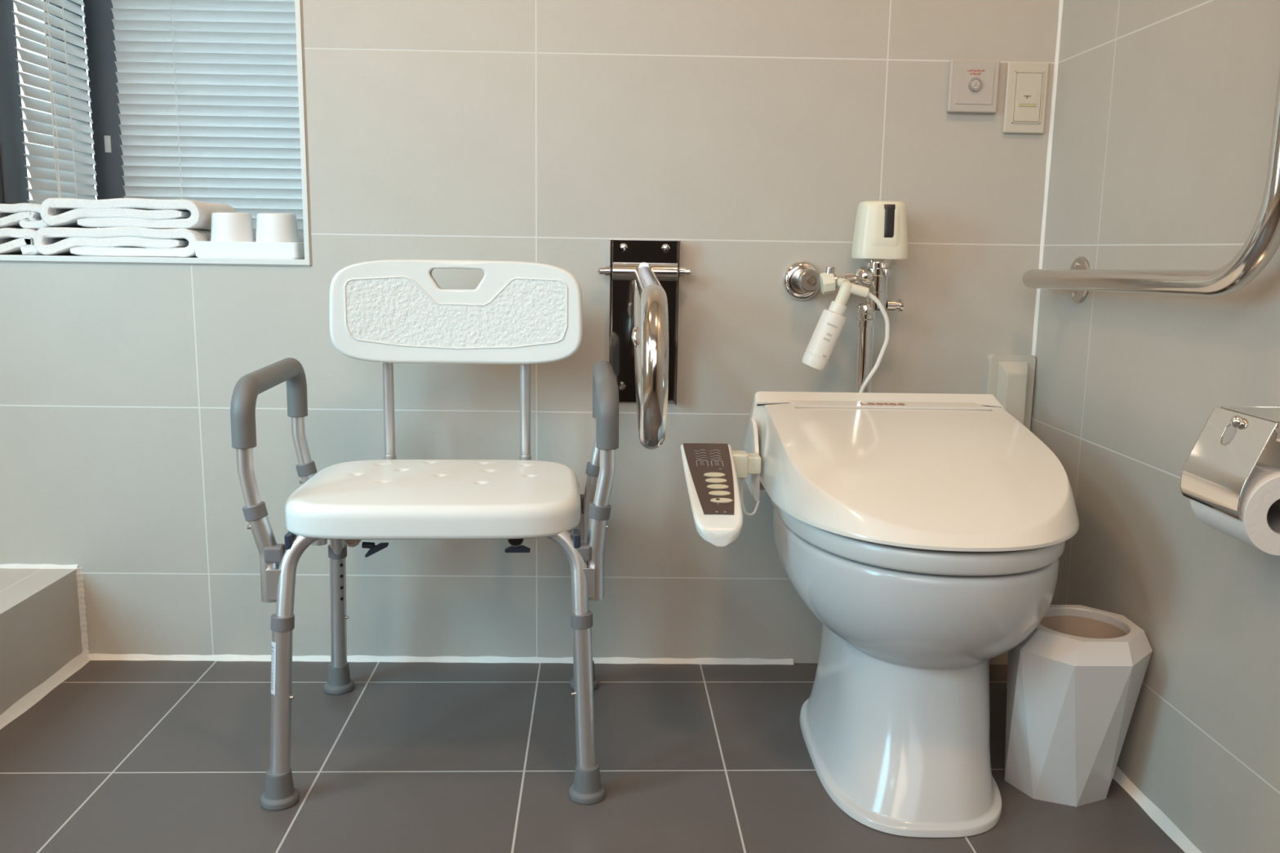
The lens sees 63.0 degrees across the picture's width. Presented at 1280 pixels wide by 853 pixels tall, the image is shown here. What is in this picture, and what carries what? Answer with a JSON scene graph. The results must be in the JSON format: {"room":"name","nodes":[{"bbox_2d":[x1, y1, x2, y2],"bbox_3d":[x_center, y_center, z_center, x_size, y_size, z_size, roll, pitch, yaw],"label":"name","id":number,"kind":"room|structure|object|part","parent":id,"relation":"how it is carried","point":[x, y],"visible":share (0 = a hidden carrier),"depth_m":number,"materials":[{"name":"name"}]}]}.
{"room":"accessible bathroom","nodes":[
{"label":"accessible bathroom","id":0,"kind":"room"},
{"bbox_2d":[0,0,1059,664],"bbox_3d":[-0.617,-0.945,2.018,2.825,2.700,0.600,1,10,-1],"label":"wall","id":1,"kind":"structure","parent":0,"point":[752,135],"depth_m":1.84,"materials":[{"name":"tile"}]},
{"bbox_2d":[0,563,78,568],"bbox_3d":[-1.485,0.251,1.896,0.912,0.008,0.008,1,10,-1],"label":"trim","id":2,"kind":"structure","parent":1,"relation":"attached to","point":[17,566],"depth_m":1.91,"materials":[{"name":"white plastic"}]},
{"bbox_2d":[0,568,82,715],"bbox_3d":[-1.459,0.572,0.560,0.912,0.174,2.750,1,10,-1],"label":"ledge","id":3,"kind":"object","parent":1,"relation":"attached to","point":[40,628],"depth_m":1.79,"materials":[{"name":"tile"}]},
{"bbox_2d":[0,653,90,729],"bbox_3d":[-0.996,0.655,0.584,0.016,0.016,2.750,1,10,-1],"label":"trim","id":4,"kind":"structure","parent":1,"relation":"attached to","point":[33,696],"depth_m":1.78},
{"bbox_2d":[0,0,95,253],"bbox_3d":[-1.204,-0.747,2.026,0.056,0.812,0.423,1,10,-1],"label":"window","id":5,"kind":"structure","parent":1,"relation":"in","point":[14,184],"depth_m":1.95,"materials":[{"name":"clear glass"}]},
{"bbox_2d":[11,0,97,204],"bbox_3d":[-1.157,-0.752,2.064,0.038,0.805,0.256,1,10,-1],"label":"blind","id":6,"kind":"object","parent":5,"relation":"attached to","point":[55,172],"visible":0.8,"depth_m":2.07,"materials":[{"name":"white plastic"}]},
{"bbox_3d":[-1.139,-0.739,2.007,0.003,0.700,0.013,4,10,17],"label":"pull cord","id":7,"kind":"part","parent":6,"relation":"part of","materials":[{"name":"white fabric"}]},
{"bbox_3d":[-1.161,-0.735,2.089,0.029,0.735,0.005,1,10,-1],"label":"ladder cord","id":8,"kind":"part","parent":6,"relation":"part of","materials":[{"name":"white fabric"}]},
{"bbox_2d":[75,568,88,654],"bbox_3d":[-1.026,0.346,1.921,0.009,0.174,0.009,1,10,-1],"label":"trim","id":9,"kind":"structure","parent":1,"relation":"attached to","point":[79,574],"depth_m":1.92,"materials":[{"name":"beige plastic"}]},
{"bbox_2d":[82,0,125,199],"bbox_3d":[-0.858,-0.783,2.267,0.657,0.812,0.054,1,10,-1],"label":"window frame","id":10,"kind":"structure","parent":1,"relation":"in","point":[100,39],"depth_m":2.25,"materials":[{"name":"black metal"}]},
{"bbox_2d":[0,253,304,266],"bbox_3d":[-0.919,-0.336,2.095,0.657,0.014,0.560,1,10,-1],"label":"trim","id":11,"kind":"structure","parent":1,"relation":"attached to","point":[0,254],"depth_m":1.88,"materials":[{"name":"plastic"}]},
{"bbox_2d":[0,227,74,254],"bbox_3d":[-1.124,-0.348,1.962,0.106,0.048,0.190,1,10,-1],"label":"folded towel","id":12,"kind":"object","parent":11,"relation":"on","point":[12,240],"visible":0.3,"depth_m":1.87,"materials":[{"name":"white fabric"}]},
{"bbox_2d":[0,203,93,229],"bbox_3d":[-1.115,-0.393,1.955,0.121,0.046,0.182,1,10,-1],"label":"folded towel","id":13,"kind":"object","parent":12,"relation":"on","point":[24,215],"visible":0.32,"depth_m":1.87,"materials":[{"name":"white fabric"}]},
{"bbox_2d":[33,226,211,257],"bbox_3d":[-0.930,-0.344,1.942,0.291,0.052,0.200,1,10,-1],"label":"folded towel","id":14,"kind":"object","parent":11,"relation":"on","point":[133,242],"visible":0.86,"depth_m":1.84,"materials":[{"name":"white fabric"}]},
{"bbox_2d":[40,197,235,230],"bbox_3d":[-0.919,-0.393,1.933,0.283,0.052,0.191,1,10,-1],"label":"folded towel","id":15,"kind":"object","parent":14,"relation":"on","point":[58,211],"visible":0.82,"depth_m":1.84,"materials":[{"name":"white fabric"}]},
{"bbox_2d":[194,240,304,259],"bbox_3d":[-0.697,-0.320,1.896,0.183,0.030,0.110,1,10,-1],"label":"tray","id":16,"kind":"object","parent":11,"relation":"on","point":[203,249],"visible":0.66,"depth_m":1.84,"materials":[{"name":"white plastic"}]},
{"bbox_2d":[210,212,254,241],"bbox_3d":[-0.736,-0.358,1.884,0.075,0.055,0.075,1,10,-1],"label":"cup","id":17,"kind":"object","parent":16,"relation":"on","point":[225,226],"visible":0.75,"depth_m":1.85,"materials":[{"name":"white ceramic"}]},
{"bbox_2d":[255,213,299,242],"bbox_3d":[-0.655,-0.357,1.884,0.075,0.055,0.075,1,10,-1],"label":"cup","id":18,"kind":"object","parent":16,"relation":"on","point":[270,227],"visible":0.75,"depth_m":1.85,"materials":[{"name":"white ceramic"}]},
{"bbox_2d":[0,0,311,266],"bbox_3d":[-1.248,-0.695,1.746,1.356,0.821,0.014,1,10,-1],"label":"trim","id":19,"kind":"structure","parent":1,"relation":"attached to","point":[306,261],"depth_m":1.81,"materials":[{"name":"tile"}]},
{"bbox_2d":[111,0,303,242],"bbox_3d":[-0.841,-0.774,2.223,0.545,0.805,0.030,1,10,-1],"label":"blind","id":20,"kind":"object","parent":1,"relation":"attached to","point":[208,97],"visible":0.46,"depth_m":2.24,"materials":[{"name":"white plastic"}]},
{"bbox_3d":[-0.985,-0.755,2.223,0.004,0.735,0.029,1,10,-1],"label":"ladder cord","id":21,"kind":"part","parent":20,"relation":"part of","materials":[{"name":"white fabric"}]},
{"bbox_2d":[87,653,793,665],"bbox_3d":[-0.371,0.435,1.949,1.321,0.010,0.010,1,10,-1],"label":"trim","id":22,"kind":"structure","parent":1,"relation":"attached to","point":[92,656],"depth_m":1.95,"materials":[{"name":"white plastic"}]},
{"bbox_2d":[597,239,692,449],"bbox_3d":[0.013,-0.130,1.533,0.164,0.288,0.656,1,10,-1],"label":"grab bar","id":23,"kind":"object","parent":1,"relation":"attached to","point":[645,275],"visible":1,"depth_m":1.80,"materials":[{"name":"metal"}]},
{"bbox_3d":[0.007,-0.183,1.841,0.122,0.288,0.030,1,10,-1],"label":"wall plate","id":24,"kind":"part","parent":23,"relation":"part of","materials":[{"name":"metal"}]},
{"bbox_3d":[0.010,-0.121,1.520,0.036,0.225,0.628,1,10,-1],"label":"folding rail","id":25,"kind":"part","parent":23,"relation":"part of","materials":[{"name":"metal"}]},
{"bbox_2d":[782,260,820,300],"bbox_3d":[0.288,-0.255,1.816,0.063,0.066,0.091,4,10,16],"label":"valve","id":26,"kind":"object","parent":1,"relation":"attached to","point":[801,280],"depth_m":1.83,"materials":[{"name":"silver metal"}]},
{"bbox_2d":[854,296,879,392],"bbox_3d":[0.395,-0.144,1.802,0.037,0.162,0.091,4,10,16],"label":"pipe","id":27,"kind":"object","parent":1,"relation":"attached to","point":[864,322],"depth_m":1.79,"materials":[{"name":"silver metal"}]},
{"bbox_2d":[802,266,889,392],"bbox_3d":[0.349,-0.151,1.785,0.146,0.243,0.071,1,10,-1],"label":"water filter","id":28,"kind":"object","parent":27,"relation":"attached to","point":[831,322],"visible":0.98,"depth_m":1.76,"materials":[{"name":"beige plastic"}]},
{"bbox_2d":[823,322,836,341],"bbox_3d":[0.319,-0.158,1.748,0.022,0.032,0.002,1,10,-1],"label":"print","id":29,"kind":"object","parent":28,"relation":"attached to","point":[829,328],"depth_m":1.75},
{"bbox_2d":[835,200,907,311],"bbox_3d":[0.399,-0.290,1.777,0.114,0.179,0.091,4,10,16],"label":"valve","id":30,"kind":"object","parent":1,"relation":"attached to","point":[880,241],"depth_m":1.74,"materials":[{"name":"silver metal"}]},
{"bbox_2d":[946,59,999,113],"bbox_3d":[0.572,-0.584,1.790,0.084,0.087,0.018,1,10,-1],"label":"emergency call button","id":31,"kind":"object","parent":1,"relation":"attached to","point":[973,84],"visible":1,"depth_m":1.79,"materials":[{"name":"grey plastic"}]},
{"bbox_3d":[0.573,-0.585,1.787,0.064,0.064,0.003,1,10,-1],"label":"plate","id":32,"kind":"part","parent":31,"relation":"part of","materials":[{"name":"grey plastic"}]},
{"bbox_2d":[968,69,985,75],"bbox_3d":[0.574,-0.605,1.782,0.030,0.009,0.001,1,10,-1],"label":"print","id":33,"kind":"object","parent":31,"relation":"on","point":[971,72],"depth_m":1.78},
{"bbox_2d":[983,353,1035,430],"bbox_3d":[0.666,-0.056,1.874,0.086,0.145,0.034,1,10,-1],"label":"wall outlet","id":34,"kind":"object","parent":1,"relation":"attached to","point":[1011,378],"visible":0.56,"depth_m":1.86,"materials":[{"name":"beige plastic"}]},
{"bbox_2d":[1002,61,1048,133],"bbox_3d":[0.665,-0.567,1.798,0.071,0.118,0.012,1,10,-1],"label":"light switch","id":35,"kind":"object","parent":1,"relation":"attached to","point":[1026,82],"visible":1,"depth_m":1.79,"materials":[{"name":"beige plastic"}]},
{"bbox_3d":[0.667,-0.566,1.796,0.050,0.086,0.004,1,10,-1],"label":"frame","id":36,"kind":"part","parent":35,"relation":"part of","materials":[{"name":"beige plastic"}]},
{"bbox_2d":[1031,0,1063,356],"bbox_3d":[0.723,-1.120,1.708,0.006,2.210,0.006,1,10,-1],"label":"trim","id":37,"kind":"structure","parent":1,"relation":"attached to","point":[1060,5],"depth_m":1.82,"materials":[{"name":"white plastic"}]},
{"bbox_2d":[0,660,1185,852],"bbox_3d":[-0.567,0.708,0.602,2.900,0.080,2.950,1,10,-1],"label":"floor","id":38,"kind":"structure","parent":0,"point":[119,756],"depth_m":1.55,"materials":[{"name":"tile"}]},
{"bbox_2d":[230,259,618,810],"bbox_3d":[-0.302,0.125,1.590,0.525,0.744,0.429,0,10,-4],"label":"chair","id":39,"kind":"object","parent":38,"relation":"on","point":[387,312],"visible":1,"depth_m":1.56,"materials":[{"name":"white plastic"}]},
{"bbox_2d":[271,650,273,688],"bbox_3d":[-0.502,0.330,1.426,0.005,0.061,0.009,0,10,-4],"label":"print","id":40,"kind":"object","parent":39,"relation":"attached to","point":[273,651],"depth_m":1.43},
{"bbox_3d":[-0.542,0.005,1.556,0.032,0.184,0.301,0,10,-4],"label":"armrest frame","id":41,"kind":"part","parent":39,"relation":"part of","materials":[{"name":"metal"}]},
{"bbox_3d":[-0.495,0.381,1.440,0.027,0.230,0.046,5,11,22],"label":"leg","id":42,"kind":"part","parent":39,"relation":"part of","materials":[{"name":"metal"}]},
{"bbox_3d":[-0.483,0.156,1.442,0.010,0.022,0.029,0,10,-4],"label":"clip lever","id":43,"kind":"part","parent":39,"relation":"part of","materials":[{"name":"blue plastic"}]},
{"bbox_3d":[-0.518,0.321,1.792,0.027,0.230,0.046,-5,11,-30],"label":"leg","id":44,"kind":"part","parent":39,"relation":"part of","materials":[{"name":"metal"}]},
{"bbox_3d":[-0.373,0.173,1.473,0.036,0.021,0.011,0,10,-4],"label":"wing knob","id":45,"kind":"part","parent":39,"relation":"part of","materials":[{"name":"black plastic"}]},
{"bbox_3d":[-0.300,0.103,1.583,0.420,0.050,0.331,0,10,-4],"label":"seat","id":46,"kind":"part","parent":39,"relation":"part of","materials":[{"name":"white plastic"}]},
{"bbox_3d":[-0.286,0.210,1.451,0.432,0.159,0.057,0,10,-4],"label":"frame","id":47,"kind":"part","parent":39,"relation":"part of","materials":[{"name":"metal"}]},
{"bbox_3d":[-0.296,-0.185,1.697,0.406,0.169,0.040,0,10,-4],"label":"backrest","id":48,"kind":"part","parent":39,"relation":"part of","materials":[{"name":"white plastic"}]},
{"bbox_3d":[-0.295,-0.183,1.688,0.353,0.115,0.017,0,10,-4],"label":"textured panel","id":49,"kind":"part","parent":39,"relation":"part of","materials":[{"name":"white plastic"}]},
{"bbox_3d":[-0.305,0.157,1.754,0.432,0.159,0.051,0,10,-4],"label":"frame","id":50,"kind":"part","parent":39,"relation":"part of","materials":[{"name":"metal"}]},
{"bbox_3d":[-0.174,0.169,1.485,0.036,0.019,0.011,0,10,-4],"label":"wing knob","id":51,"kind":"part","parent":39,"relation":"part of","materials":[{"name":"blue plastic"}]},
{"bbox_3d":[-0.089,0.158,1.468,0.010,0.022,0.029,0,10,-4],"label":"clip lever","id":52,"kind":"part","parent":39,"relation":"part of","materials":[{"name":"blue plastic"}]},
{"bbox_3d":[-0.079,0.383,1.468,0.027,0.230,0.046,-5,11,-30],"label":"leg","id":53,"kind":"part","parent":39,"relation":"part of","materials":[{"name":"metal"}]},
{"bbox_3d":[-0.059,0.007,1.588,0.032,0.184,0.301,0,10,-4],"label":"armrest frame","id":54,"kind":"part","parent":39,"relation":"part of","materials":[{"name":"metal"}]},
{"bbox_2d":[680,391,1079,838],"bbox_3d":[0.345,0.247,1.566,0.562,0.532,0.514,1,10,-1],"label":"toilet","id":55,"kind":"object","parent":38,"relation":"on","point":[926,535],"visible":1,"depth_m":1.44,"materials":[{"name":"white ceramic"}]},
{"bbox_3d":[0.107,0.099,1.569,0.083,0.114,0.186,1,10,-1],"label":"control panel","id":56,"kind":"part","parent":55,"relation":"part of","materials":[{"name":"white plastic"}]},
{"bbox_3d":[0.165,0.059,1.659,0.052,0.040,0.047,1,10,-1],"label":"panel arm","id":57,"kind":"part","parent":55,"relation":"part of","materials":[{"name":"beige plastic"}]},
{"bbox_3d":[0.407,0.330,1.584,0.390,0.362,0.486,1,10,-1],"label":"bowl","id":58,"kind":"part","parent":55,"relation":"part of","materials":[{"name":"white ceramic"}]},
{"bbox_3d":[0.410,0.140,1.523,0.399,0.035,0.442,1,10,-1],"label":"seat","id":59,"kind":"part","parent":55,"relation":"part of","materials":[{"name":"white plastic"}]},
{"bbox_3d":[0.410,0.059,1.516,0.429,0.116,0.476,1,10,-1],"label":"lid","id":60,"kind":"part","parent":55,"relation":"part of","materials":[{"name":"white plastic"}]},
{"bbox_2d":[1004,604,1152,806],"bbox_3d":[0.621,0.404,1.512,0.187,0.249,0.192,1,10,-1],"label":"waste bin","id":61,"kind":"object","parent":38,"relation":"on","point":[1074,683],"visible":0.89,"depth_m":1.45,"materials":[{"name":"plastic"}]},
{"bbox_2d":[1030,0,1279,852],"bbox_3d":[0.830,-0.646,0.399,0.120,2.700,2.752,1,10,-2],"label":"wall","id":62,"kind":"structure","parent":0,"point":[1164,109],"depth_m":1.43,"materials":[{"name":"tile"}]},
{"bbox_2d":[1022,67,1279,302],"bbox_3d":[0.701,-0.512,1.386,0.072,0.718,0.705,1,10,-1],"label":"grab bar","id":63,"kind":"object","parent":62,"relation":"attached to","point":[1263,242],"visible":1,"depth_m":1.23,"materials":[{"name":"metal"}]},
{"bbox_2d":[1112,765,1201,852],"bbox_3d":[0.746,0.694,0.525,0.014,0.014,2.550,1,10,-2],"label":"trim","id":64,"kind":"structure","parent":62,"relation":"attached to","point":[1153,811],"depth_m":1.45,"materials":[{"name":"white plastic"}]},
{"bbox_2d":[1180,404,1279,521],"bbox_3d":[0.682,0.026,1.146,0.107,0.132,0.120,1,10,-1],"label":"paper holder","id":65,"kind":"object","parent":62,"relation":"attached to","point":[1215,475],"visible":1,"depth_m":1.14,"materials":[{"name":"silver metal"}]},
{"bbox_2d":[1190,461,1279,555],"bbox_3d":[0.679,0.085,1.153,0.088,0.088,0.108,1,10,-1],"label":"toilet paper roll","id":66,"kind":"object","parent":65,"relation":"hanging from","point":[1259,528],"visible":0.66,"depth_m":1.10,"materials":[{"name":"paper"}]},
{"bbox_3d":[0.653,-0.005,1.142,0.013,0.014,0.013,-6,12,-37],"label":"knob","id":67,"kind":"part","parent":65,"relation":"part of","materials":[{"name":"silver metal"}]},
{"bbox_3d":[0.661,-0.006,1.141,0.005,0.005,0.116,1,10,-1],"label":"hinge rod","id":68,"kind":"part","parent":65,"relation":"part of","materials":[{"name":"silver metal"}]}
]}

